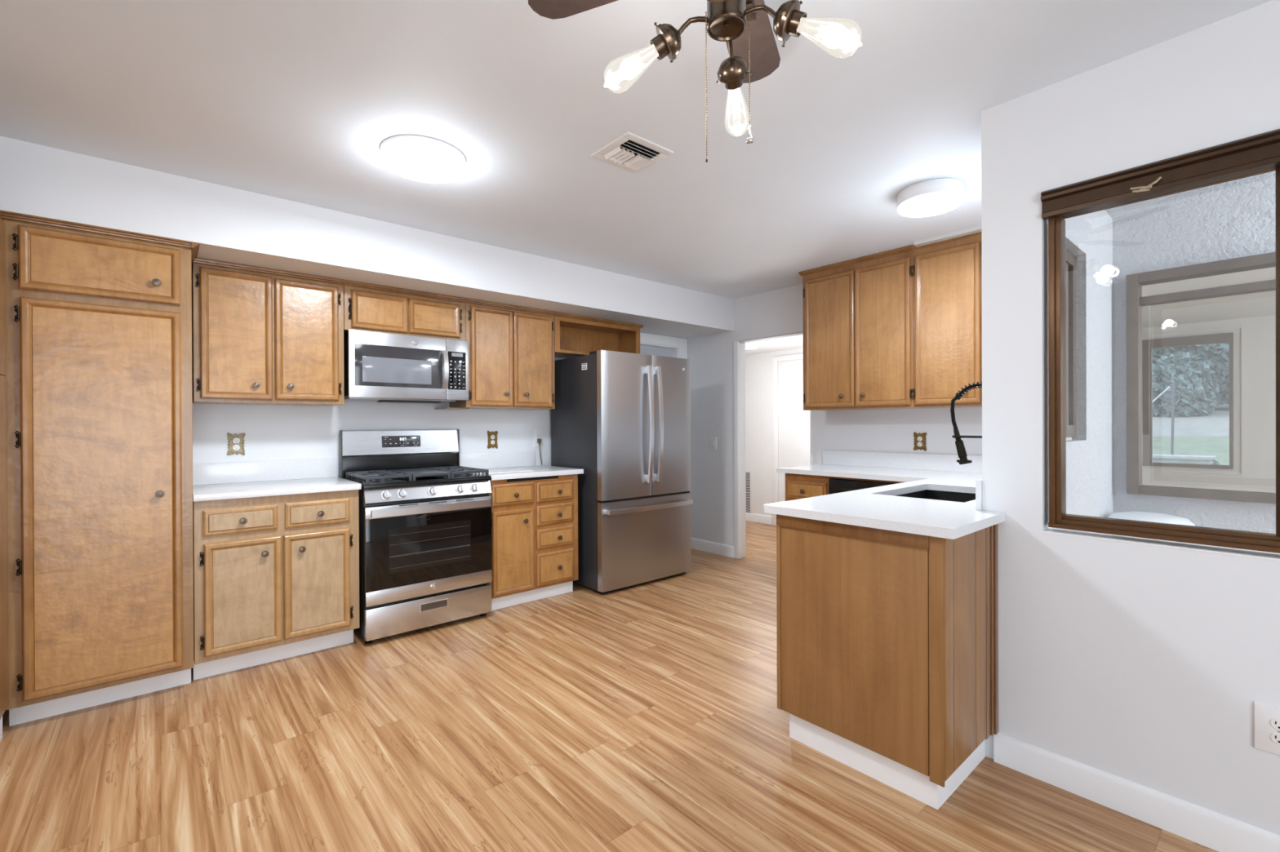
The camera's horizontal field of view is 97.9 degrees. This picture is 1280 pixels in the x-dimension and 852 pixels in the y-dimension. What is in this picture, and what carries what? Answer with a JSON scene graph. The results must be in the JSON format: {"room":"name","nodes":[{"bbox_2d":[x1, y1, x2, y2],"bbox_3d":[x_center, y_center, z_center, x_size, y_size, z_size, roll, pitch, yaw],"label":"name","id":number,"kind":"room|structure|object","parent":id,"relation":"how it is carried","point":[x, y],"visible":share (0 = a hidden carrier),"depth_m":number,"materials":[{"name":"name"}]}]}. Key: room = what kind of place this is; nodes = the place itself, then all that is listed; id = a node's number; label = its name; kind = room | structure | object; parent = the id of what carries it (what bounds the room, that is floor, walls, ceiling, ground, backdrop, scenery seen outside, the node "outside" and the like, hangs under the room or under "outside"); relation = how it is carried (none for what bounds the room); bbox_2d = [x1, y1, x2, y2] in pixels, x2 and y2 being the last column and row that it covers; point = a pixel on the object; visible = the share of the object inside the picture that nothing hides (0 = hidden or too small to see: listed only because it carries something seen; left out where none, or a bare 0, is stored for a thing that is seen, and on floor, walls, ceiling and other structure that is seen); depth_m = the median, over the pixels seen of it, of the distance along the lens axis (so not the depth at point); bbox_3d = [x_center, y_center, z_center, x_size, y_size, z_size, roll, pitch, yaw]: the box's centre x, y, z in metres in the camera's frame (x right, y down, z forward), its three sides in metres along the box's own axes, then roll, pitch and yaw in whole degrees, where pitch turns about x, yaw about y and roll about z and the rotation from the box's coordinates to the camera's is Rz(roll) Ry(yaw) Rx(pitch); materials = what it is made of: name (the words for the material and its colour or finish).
{"room":"kitchen","nodes":[
{"label":"kitchen","id":0,"kind":"room"},
{"bbox_2d":[192,332,683,477],"bbox_3d":[-1.850,0.175,3.701,6.280,2.125,0.120,0,0,-41],"label":"wall","id":1,"kind":"structure","parent":0,"point":[273,433],"depth_m":3.54,"materials":[{"name":"paint"}]},
{"bbox_2d":[226,432,245,455],"bbox_3d":[-2.324,0.104,3.207,0.087,0.136,0.008,0,0,-41],"label":"wall outlet","id":2,"kind":"object","parent":1,"relation":"attached to","point":[236,442],"visible":1,"depth_m":3.20,"materials":[{"name":"gold metal"}]},
{"bbox_2d":[232,437,239,444],"bbox_3d":[-2.323,0.085,3.205,0.033,0.033,0.004,0,0,-41],"label":"socket","id":3,"kind":"object","parent":2,"relation":"attached to","point":[235,440],"depth_m":3.20,"materials":[{"name":"white plastic"}]},
{"bbox_2d":[232,444,239,450],"bbox_3d":[-2.322,0.124,3.205,0.033,0.033,0.004,0,0,-41],"label":"socket","id":4,"kind":"object","parent":2,"relation":"attached to","point":[235,447],"depth_m":3.20,"materials":[{"name":"white plastic"}]},
{"bbox_2d":[192,458,336,485],"bbox_3d":[-2.207,0.266,3.301,0.730,0.118,0.017,0,0,-41],"label":"backsplash","id":5,"kind":"structure","parent":1,"relation":"attached to","point":[276,470],"depth_m":3.27,"materials":[{"name":"white stone"}]},
{"bbox_2d":[191,257,344,405],"bbox_3d":[-2.106,-0.495,3.178,0.700,0.738,0.333,0,0,-41],"label":"upper cabinet","id":6,"kind":"object","parent":1,"relation":"attached to","point":[260,335],"visible":1,"depth_m":3.05,"materials":[{"name":"brown wood"}]},
{"bbox_2d":[0,136,733,338],"bbox_3d":[-1.662,-1.015,3.384,6.160,0.295,0.607,0,0,-41],"label":"soffit","id":7,"kind":"object","parent":1,"relation":"attached to","point":[230,224],"depth_m":2.97,"materials":[{"name":"paint"}]},
{"bbox_2d":[343,280,466,341],"bbox_3d":[-1.563,-0.721,3.660,0.752,0.292,0.315,0,0,-41],"label":"upper cabinet","id":8,"kind":"object","parent":1,"relation":"attached to","point":[367,307],"visible":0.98,"depth_m":3.52,"materials":[{"name":"brown wood"}]},
{"bbox_2d":[343,329,468,404],"bbox_3d":[-1.534,-0.363,3.641,0.740,0.424,0.378,0,0,-41],"label":"microwave","id":9,"kind":"object","parent":8,"relation":"attached to","point":[379,366],"visible":0.99,"depth_m":3.50,"materials":[{"name":"silver metal"}]},
{"bbox_2d":[487,430,497,448],"bbox_3d":[-1.122,0.104,4.245,0.087,0.143,0.008,0,0,-41],"label":"wall outlet","id":10,"kind":"object","parent":1,"relation":"attached to","point":[492,437],"visible":1,"depth_m":4.24,"materials":[{"name":"gold metal"}]},
{"bbox_2d":[434,297,555,409],"bbox_3d":[-1.045,-0.495,4.095,0.820,0.750,0.333,0,0,-41],"label":"upper cabinet","id":11,"kind":"object","parent":1,"relation":"attached to","point":[511,348],"visible":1,"depth_m":4.00,"materials":[{"name":"brown wood"}]},
{"bbox_2d":[459,451,535,468],"bbox_3d":[-1.093,0.262,4.263,0.651,0.116,0.017,0,0,-41],"label":"backsplash","id":12,"kind":"structure","parent":1,"relation":"attached to","point":[502,460],"depth_m":4.26,"materials":[{"name":"white stone"}]},
{"bbox_2d":[533,428,542,447],"bbox_3d":[-0.824,0.097,4.503,0.080,0.150,0.009,0,0,-41],"label":"wall outlet","id":13,"kind":"object","parent":1,"relation":"attached to","point":[537,433],"visible":1,"depth_m":4.49,"materials":[{"name":"white plastic"}]},
{"bbox_2d":[537,439,542,465],"bbox_3d":[-0.806,0.208,4.496,0.040,0.212,0.030,0,0,-41],"label":"power cord","id":14,"kind":"object","parent":13,"relation":"attached to","point":[539,441],"visible":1,"depth_m":4.49,"materials":[{"name":"grey plastic"}]},
{"bbox_2d":[554,311,644,358],"bbox_3d":[-0.406,-0.723,4.660,0.887,0.304,0.315,0,0,-41],"label":"upper cabinet","id":15,"kind":"object","parent":1,"relation":"attached to","point":[575,335],"visible":0.77,"depth_m":4.74,"materials":[{"name":"brown wood"}]},
{"bbox_2d":[640,345,673,357],"bbox_3d":[0.023,0.224,5.293,0.855,1.985,0.090,0,0,-41],"label":"door","id":16,"kind":"structure","parent":1,"relation":"in","point":[649,350],"depth_m":5.43,"materials":[{"name":"paint"}]},
{"bbox_2d":[640,333,687,359],"bbox_3d":[0.044,0.176,5.314,1.055,2.100,0.116,0,0,-41],"label":"trim","id":17,"kind":"structure","parent":1,"relation":"attached to","point":[679,345],"depth_m":5.45,"materials":[{"name":"white paint"}]},
{"bbox_2d":[0,520,1217,851],"bbox_3d":[0.668,1.261,2.295,8.000,0.060,8.600,0,0,-41],"label":"floor","id":18,"kind":"structure","parent":0,"point":[643,717],"depth_m":2.05,"materials":[{"name":"laminate"}]},
{"bbox_2d":[0,217,8,741],"bbox_3d":[-2.460,0.208,1.687,0.592,2.076,0.969,0,0,-41],"label":"tall cabinet","id":19,"kind":"object","parent":18,"relation":"on","point":[3,514],"visible":1,"depth_m":2.19,"materials":[{"name":"brown wood"}]},
{"bbox_2d":[0,209,199,726],"bbox_3d":[-2.498,0.191,2.645,0.625,2.104,0.610,0,0,-41],"label":"pantry cabinet","id":20,"kind":"object","parent":18,"relation":"on","point":[99,396],"visible":1,"depth_m":2.41,"materials":[{"name":"brown wood"}]},
{"bbox_2d":[192,489,359,680],"bbox_3d":[-2.018,0.799,3.087,0.729,0.883,0.584,0,0,-41],"label":"base cabinet","id":21,"kind":"object","parent":18,"relation":"on","point":[276,578],"visible":0.99,"depth_m":2.87,"materials":[{"name":"brown wood"}]},
{"bbox_2d":[192,458,361,502],"bbox_3d":[-2.024,0.282,3.094,0.736,0.150,0.569,0,0,-41],"label":"countertop","id":22,"kind":"structure","parent":21,"relation":"on","point":[233,480],"depth_m":3.15,"materials":[{"name":"white stone"}]},
{"bbox_2d":[339,429,492,644],"bbox_3d":[-1.417,0.630,3.549,0.761,1.212,0.627,0,0,-41],"label":"gas range","id":23,"kind":"object","parent":18,"relation":"on","point":[425,517],"visible":0.97,"depth_m":3.38,"materials":[{"name":"metal"}]},
{"bbox_2d":[342,466,491,489],"bbox_3d":[-1.413,0.318,3.543,0.759,0.070,0.520,0,0,-41],"label":"cooktop","id":24,"kind":"object","parent":23,"relation":"in","point":[374,477],"depth_m":3.43,"materials":[{"name":"metal"}]},
{"bbox_2d":[488,474,577,610],"bbox_3d":[-0.883,0.793,4.068,0.703,0.879,0.584,0,0,-41],"label":"base cabinet","id":25,"kind":"object","parent":18,"relation":"on","point":[535,520],"visible":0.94,"depth_m":3.87,"materials":[{"name":"brown wood"}]},
{"bbox_2d":[459,451,583,480],"bbox_3d":[-0.880,0.279,4.083,0.737,0.150,0.569,0,0,-41],"label":"countertop","id":26,"kind":"structure","parent":25,"relation":"on","point":[502,461],"depth_m":4.17,"materials":[{"name":"white stone"}]},
{"bbox_2d":[480,469,533,474],"bbox_3d":[-0.907,0.316,3.828,0.340,0.008,0.110,0,0,-41],"label":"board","id":27,"kind":"object","parent":26,"relation":"on","point":[524,470],"visible":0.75,"depth_m":3.81,"materials":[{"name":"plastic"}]},
{"bbox_2d":[551,350,693,594],"bbox_3d":[-0.127,0.338,4.543,0.920,1.781,0.770,0,0,-41],"label":"refrigerator","id":28,"kind":"object","parent":18,"relation":"on","point":[622,419],"visible":0.99,"depth_m":4.24,"materials":[{"name":"silver metal"}]},
{"bbox_2d":[785,473,831,501],"bbox_3d":[1.378,0.784,4.125,0.604,0.880,0.358,0,0,-41],"label":"base cabinet","id":29,"kind":"object","parent":18,"relation":"on","point":[797,486],"visible":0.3,"depth_m":3.95,"materials":[{"name":"brown wood"}]},
{"bbox_2d":[828,476,903,494],"bbox_3d":[1.688,0.782,3.757,0.599,0.882,0.599,0,0,-41],"label":"dishwasher","id":30,"kind":"object","parent":18,"relation":"on","point":[835,486],"depth_m":3.67,"materials":[{"name":"black metal"}]},
{"bbox_2d":[776,514,998,809],"bbox_3d":[1.350,0.787,2.493,1.584,0.881,0.640,0,0,-41],"label":"base cabinet","id":31,"kind":"object","parent":18,"relation":"on","point":[887,641],"visible":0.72,"depth_m":1.93,"materials":[{"name":"brown wood"}]},
{"bbox_2d":[764,450,1004,539],"bbox_3d":[1.210,0.271,3.100,2.196,0.145,1.780,0,0,-41],"label":"countertop","id":32,"kind":"structure","parent":31,"relation":"on","point":[878,507],"depth_m":2.38,"materials":[{"name":"white stone"}]},
{"bbox_2d":[894,489,975,502],"bbox_3d":[1.437,0.462,2.642,0.665,0.234,0.438,0,0,-41],"label":"sink","id":33,"kind":"object","parent":32,"relation":"in","point":[926,494],"visible":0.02,"depth_m":2.92,"materials":[{"name":"black metal"}]},
{"bbox_2d":[950,381,982,464],"bbox_3d":[1.543,0.054,2.510,0.252,0.516,0.117,0,0,30],"label":"faucet","id":34,"kind":"object","parent":32,"relation":"on","point":[962,453],"visible":0.48,"depth_m":2.57,"materials":[{"name":"black metal"}]},
{"bbox_2d":[0,0,1275,328],"bbox_3d":[2.293,-1.216,2.690,11.000,0.120,7.070,0,0,-41],"label":"ceiling","id":35,"kind":"structure","parent":0,"point":[295,100],"depth_m":2.05,"materials":[{"name":"paint"}]},
{"bbox_2d":[379,134,466,183],"bbox_3d":[-0.927,-1.135,2.392,0.344,0.054,0.344,0,0,-41],"label":"ceiling light","id":36,"kind":"object","parent":35,"relation":"attached to","point":[415,157],"visible":1,"depth_m":2.32,"materials":[{"name":"white plastic"}]},
{"bbox_2d":[591,131,673,173],"bbox_3d":[-0.034,-1.157,2.381,0.252,0.018,0.252,0,0,-41],"label":"ceiling vent","id":37,"kind":"object","parent":35,"relation":"in","point":[630,152],"visible":1,"depth_m":2.37,"materials":[{"name":"white plastic"}]},
{"bbox_2d":[528,0,862,162],"bbox_3d":[0.186,-0.857,1.198,0.725,0.613,0.725,0,0,-24],"label":"ceiling fan","id":38,"kind":"object","parent":35,"relation":"hanging from","point":[744,25],"visible":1,"depth_m":1.24,"materials":[{"name":"brown metal"}]},
{"bbox_2d":[897,177,964,217],"bbox_3d":[1.446,-1.130,2.777,0.296,0.086,0.296,0,0,-41],"label":"ceiling light","id":39,"kind":"object","parent":35,"relation":"attached to","point":[930,197],"visible":1,"depth_m":2.70,"materials":[{"name":"white plastic"}]},
{"bbox_2d":[897,191,964,217],"bbox_3d":[1.446,-1.097,2.777,0.294,0.020,0.294,0,0,-41],"label":"diffuser","id":40,"kind":"object","parent":39,"relation":"attached to","point":[919,204],"depth_m":2.73,"materials":[{"name":"white plastic"}]},
{"bbox_2d":[745,347,803,524],"bbox_3d":[2.012,0.150,6.497,0.100,2.130,4.000,0,0,-41],"label":"wall","id":41,"kind":"structure","parent":0,"point":[758,366],"depth_m":7.00,"materials":[{"name":"paint"}]},
{"bbox_2d":[746,470,753,513],"bbox_3d":[1.369,0.866,7.163,0.008,0.600,0.210,0,0,-41],"label":"air vent","id":42,"kind":"object","parent":41,"relation":"in","point":[749,473],"visible":0.41,"depth_m":7.12,"materials":[{"name":"white metal"}]},
{"bbox_2d":[746,512,772,524],"bbox_3d":[1.179,1.163,7.382,0.014,0.105,1.370,0,0,-41],"label":"baseboard","id":43,"kind":"structure","parent":41,"relation":"attached to","point":[755,517],"depth_m":7.00,"materials":[{"name":"white paint"}]},
{"bbox_2d":[772,353,803,525],"bbox_3d":[1.981,0.183,6.443,0.018,2.065,1.058,0,0,-41],"label":"trim","id":44,"kind":"structure","parent":41,"relation":"attached to","point":[793,357],"depth_m":6.80,"materials":[{"name":"white paint"}]},
{"bbox_2d":[778,359,810,502],"bbox_3d":[1.995,0.212,6.436,0.002,1.985,0.930,0,0,-41],"label":"door","id":45,"kind":"structure","parent":41,"relation":"in","point":[794,432],"depth_m":6.64,"materials":[{"name":"paint"}]},
{"bbox_2d":[745,334,803,355],"bbox_3d":[1.406,-0.946,5.974,1.690,0.070,4.000,0,0,-41],"label":"ceiling","id":46,"kind":"structure","parent":0,"point":[794,342],"depth_m":6.26,"materials":[{"name":"paint"}]},
{"bbox_2d":[745,346,758,349],"bbox_3d":[1.266,-0.904,6.435,0.200,0.016,0.200,0,0,-41],"label":"recessed light","id":47,"kind":"object","parent":46,"relation":"in","point":[746,347],"visible":0.67,"depth_m":6.38,"materials":[{"name":"white plastic"}]},
{"bbox_2d":[687,284,982,546],"bbox_3d":[1.603,0.022,4.393,0.090,2.400,3.350,0,0,-41],"label":"wall","id":48,"kind":"structure","parent":0,"point":[779,312],"depth_m":5.01,"materials":[{"name":"paint"}]},
{"bbox_2d":[690,537,733,558],"bbox_3d":[0.690,1.171,5.378,0.014,0.105,0.564,0,0,-41],"label":"baseboard","id":49,"kind":"structure","parent":48,"relation":"attached to","point":[718,548],"depth_m":5.36,"materials":[{"name":"white paint"}]},
{"bbox_2d":[710,437,716,449],"bbox_3d":[0.703,0.168,5.357,0.012,0.120,0.080,0,0,-41],"label":"light switch","id":50,"kind":"object","parent":48,"relation":"attached to","point":[713,440],"visible":1,"depth_m":5.35,"materials":[{"name":"white plastic"}]},
{"bbox_2d":[733,341,746,559],"bbox_3d":[0.926,0.223,5.169,0.102,2.000,0.059,0,0,-41],"label":"trim","id":51,"kind":"structure","parent":48,"relation":"attached to","point":[739,348],"depth_m":5.14,"materials":[{"name":"white paint"}]},
{"bbox_2d":[738,331,803,342],"bbox_3d":[1.188,-0.777,4.865,0.093,0.007,0.744,0,0,-41],"label":"trim","id":52,"kind":"structure","parent":48,"relation":"attached to","point":[797,333],"depth_m":4.87,"materials":[{"name":"white wood"}]},
{"bbox_2d":[809,410,812,465],"bbox_3d":[1.435,0.222,4.586,0.094,2.000,0.016,0,0,-41],"label":"trim","id":53,"kind":"structure","parent":48,"relation":"attached to","point":[811,411],"depth_m":4.55,"materials":[{"name":"white paint"}]},
{"bbox_2d":[798,244,924,410],"bbox_3d":[1.609,-0.649,4.037,0.356,1.055,0.844,0,0,-41],"label":"upper cabinet","id":54,"kind":"object","parent":48,"relation":"attached to","point":[858,313],"visible":0.99,"depth_m":3.89,"materials":[{"name":"brown wood"}]},
{"bbox_2d":[913,431,926,451],"bbox_3d":[1.961,0.109,3.903,0.008,0.132,0.092,0,0,-41],"label":"wall outlet","id":55,"kind":"object","parent":48,"relation":"attached to","point":[919,439],"visible":1,"depth_m":3.90,"materials":[{"name":"gold metal"}]},
{"bbox_2d":[911,231,982,408],"bbox_3d":[2.159,-0.649,3.400,0.356,1.055,0.843,0,0,-41],"label":"upper cabinet","id":56,"kind":"object","parent":48,"relation":"attached to","point":[947,274],"visible":0.31,"depth_m":3.46,"materials":[{"name":"brown wood"}]},
{"bbox_2d":[981,0,1279,835],"bbox_3d":[2.546,0.028,0.705,0.130,2.400,3.737,0,0,-41],"label":"wall","id":57,"kind":"structure","parent":0,"point":[1148,666],"depth_m":1.79,"materials":[{"name":"paint"}]},
{"bbox_2d":[822,450,982,510],"bbox_3d":[1.370,0.254,3.271,1.729,0.114,1.682,0,0,-41],"label":"backsplash","id":58,"kind":"structure","parent":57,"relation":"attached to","point":[931,462],"depth_m":3.94,"materials":[{"name":"white stone"}]},
{"bbox_2d":[993,733,1279,851],"bbox_3d":[2.509,1.176,0.646,0.014,0.105,3.697,0,0,-41],"label":"baseboard","id":59,"kind":"structure","parent":57,"relation":"attached to","point":[1215,831],"depth_m":1.74,"materials":[{"name":"white paint"}]},
{"bbox_2d":[1040,128,1279,553],"bbox_3d":[1.953,-0.230,1.336,0.109,1.160,1.628,0,0,-41],"label":"window","id":60,"kind":"structure","parent":57,"relation":"in","point":[1260,153],"depth_m":1.75,"materials":[{"name":"brown wood"}]},
{"bbox_2d":[1129,176,1161,192],"bbox_3d":[1.559,-0.740,1.717,0.007,0.035,0.073,0,0,-41],"label":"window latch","id":61,"kind":"object","parent":60,"relation":"attached to","point":[1143,188],"visible":1,"depth_m":1.72,"materials":[{"name":"beige metal"}]},
{"bbox_2d":[1042,528,1279,560],"bbox_3d":[1.963,0.366,1.346,0.087,0.004,1.630,0,0,-41],"label":"trim","id":62,"kind":"structure","parent":57,"relation":"attached to","point":[1066,532],"depth_m":1.72,"materials":[{"name":"white paint"}]},
{"bbox_2d":[1253,702,1279,755],"bbox_3d":[1.750,0.837,1.525,0.009,0.130,0.092,0,0,-41],"label":"wall outlet","id":63,"kind":"object","parent":57,"relation":"attached to","point":[1267,717],"visible":1,"depth_m":1.54,"materials":[{"name":"white plastic"}]},
{"bbox_2d":[1270,718,1279,731],"bbox_3d":[1.749,0.817,1.524,0.004,0.033,0.033,0,0,-41],"label":"socket","id":64,"kind":"object","parent":63,"relation":"attached to","point":[1274,722],"depth_m":1.53,"materials":[{"name":"white plastic"}]},
{"bbox_2d":[1270,732,1279,745],"bbox_3d":[1.749,0.856,1.524,0.004,0.033,0.033,0,0,-41],"label":"socket","id":65,"kind":"object","parent":63,"relation":"attached to","point":[1274,736],"depth_m":1.53,"materials":[{"name":"white plastic"}]},
{"bbox_2d":[1064,170,1275,533],"bbox_3d":[3.423,-0.076,0.711,1.210,2.800,4.600,0,0,-41],"label":"wall","id":66,"kind":"structure","parent":0,"point":[1237,218],"depth_m":2.50,"materials":[{"name":"white paint"}]},
{"bbox_2d":[1105,191,1186,218],"bbox_3d":[2.161,-1.142,2.073,1.088,0.265,0.810,0,0,-41],"label":"ceiling","id":67,"kind":"structure","parent":66,"relation":"attached to","point":[1114,212],"depth_m":2.62,"materials":[{"name":"white paint"}]},
{"bbox_2d":[1125,251,1275,503],"bbox_3d":[2.916,-0.200,2.054,0.100,1.045,1.695,0,0,-41],"label":"window","id":68,"kind":"structure","parent":66,"relation":"in","point":[1135,301],"depth_m":2.58,"materials":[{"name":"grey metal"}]},
{"bbox_2d":[1142,315,1275,493],"bbox_3d":[7.051,0.006,5.697,0.120,2.380,5.400,0,0,-41],"label":"wall","id":69,"kind":"structure","parent":0,"point":[1260,476],"depth_m":6.08,"materials":[{"name":"paint"}]},
{"bbox_2d":[1142,332,1233,469],"bbox_3d":[6.208,-0.278,6.601,0.090,1.510,1.130,0,0,-41],"label":"window","id":70,"kind":"structure","parent":69,"relation":"in","point":[1148,345],"depth_m":6.62,"materials":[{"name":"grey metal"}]},
{"bbox_2d":[1142,324,1244,475],"bbox_3d":[6.220,-0.280,6.556,0.012,1.645,1.215,0,0,-41],"label":"trim","id":71,"kind":"structure","parent":69,"relation":"attached to","point":[1242,327],"depth_m":6.11,"materials":[{"name":"beige wood"}]},
{"bbox_3d":[2.018,0.025,2.628,1.590,2.400,0.137,0,0,-41],"label":"wall","id":72,"kind":"structure","parent":0,"visible":0},
{"bbox_2d":[1065,249,1075,437],"bbox_3d":[1.647,-0.338,2.244,0.530,0.770,0.070,0,0,-41],"label":"window","id":73,"kind":"structure","parent":72,"relation":"in","point":[1070,260],"depth_m":2.37,"materials":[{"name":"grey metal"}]},
{"label":"outside","id":74,"kind":"structure","parent":0,"visible":0},
{"bbox_2d":[1152,396,1229,436],"bbox_3d":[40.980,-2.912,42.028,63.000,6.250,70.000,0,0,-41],"label":"fence","id":75,"kind":"object","parent":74,"point":[1217,424],"depth_m":22.31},
{"bbox_2d":[1152,346,1187,364],"bbox_3d":[27.396,-4.196,30.973,4.517,8.286,4.468,0,0,-41],"label":"tree","id":76,"kind":"object","parent":75,"relation":"on","point":[1156,352],"visible":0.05,"depth_m":29.22,"materials":[{"name":"green plant"}]},
{"bbox_2d":[1152,350,1220,417],"bbox_3d":[25.529,-1.607,26.417,2.881,3.948,2.843,0,0,-41],"label":"tree","id":77,"kind":"object","parent":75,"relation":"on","point":[1197,388],"visible":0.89,"depth_m":25.60,"materials":[{"name":"green plant"}]},
{"bbox_2d":[1183,345,1196,355],"bbox_3d":[33.054,-5.803,32.798,6.167,10.445,6.198,0,0,-41],"label":"tree","id":78,"kind":"object","parent":75,"relation":"on","point":[1190,348],"visible":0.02,"depth_m":31.37,"materials":[{"name":"green plant"}]},
{"bbox_2d":[1191,342,1229,408],"bbox_3d":[29.599,-3.695,26.883,4.207,7.489,4.297,0,0,-23],"label":"tree","id":79,"kind":"object","parent":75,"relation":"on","point":[1216,356],"visible":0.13,"depth_m":26.93,"materials":[{"name":"green plant"}]},
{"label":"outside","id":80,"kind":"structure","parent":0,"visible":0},
{"bbox_2d":[1142,435,1229,465],"bbox_3d":[10.428,0.857,15.621,17.800,0.900,70.000,0,0,-41],"label":"lawn","id":81,"kind":"structure","parent":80,"point":[1218,446],"depth_m":16.50,"materials":[{"name":"green plant"}]},
{"bbox_2d":[1152,382,1174,454],"bbox_3d":[9.958,0.172,10.655,0.044,2.001,0.398,0,0,-41],"label":"pole","id":82,"kind":"object","parent":81,"relation":"on","point":[1173,383],"visible":0.66,"depth_m":10.51,"materials":[{"name":"white plastic"}]},
{"bbox_2d":[1142,453,1216,464],"bbox_3d":[8.073,0.927,9.553,0.380,0.910,2.500,0,0,-41],"label":"wall","id":83,"kind":"structure","parent":81,"relation":"on","point":[1201,460],"depth_m":8.78,"materials":[{"name":"stone"}]},
{"bbox_2d":[1185,453,1219,464],"bbox_3d":[9.357,0.735,9.367,0.589,0.525,0.548,0,0,-41],"label":"shrub","id":84,"kind":"object","parent":81,"relation":"on","point":[1216,462],"visible":0.06,"depth_m":9.20,"materials":[{"name":"green plant"}]},
{"bbox_3d":[4.052,1.349,-0.068,1.170,0.050,6.600,0,0,-41],"label":"floor","id":85,"kind":"structure","parent":0,"visible":0},
{"bbox_2d":[1107,511,1195,526],"bbox_3d":[2.272,0.858,2.485,0.290,0.932,0.290,0,0,-41],"label":"table","id":86,"kind":"object","parent":85,"relation":"on","point":[1135,516],"visible":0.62,"depth_m":2.43,"materials":[{"name":"white"}]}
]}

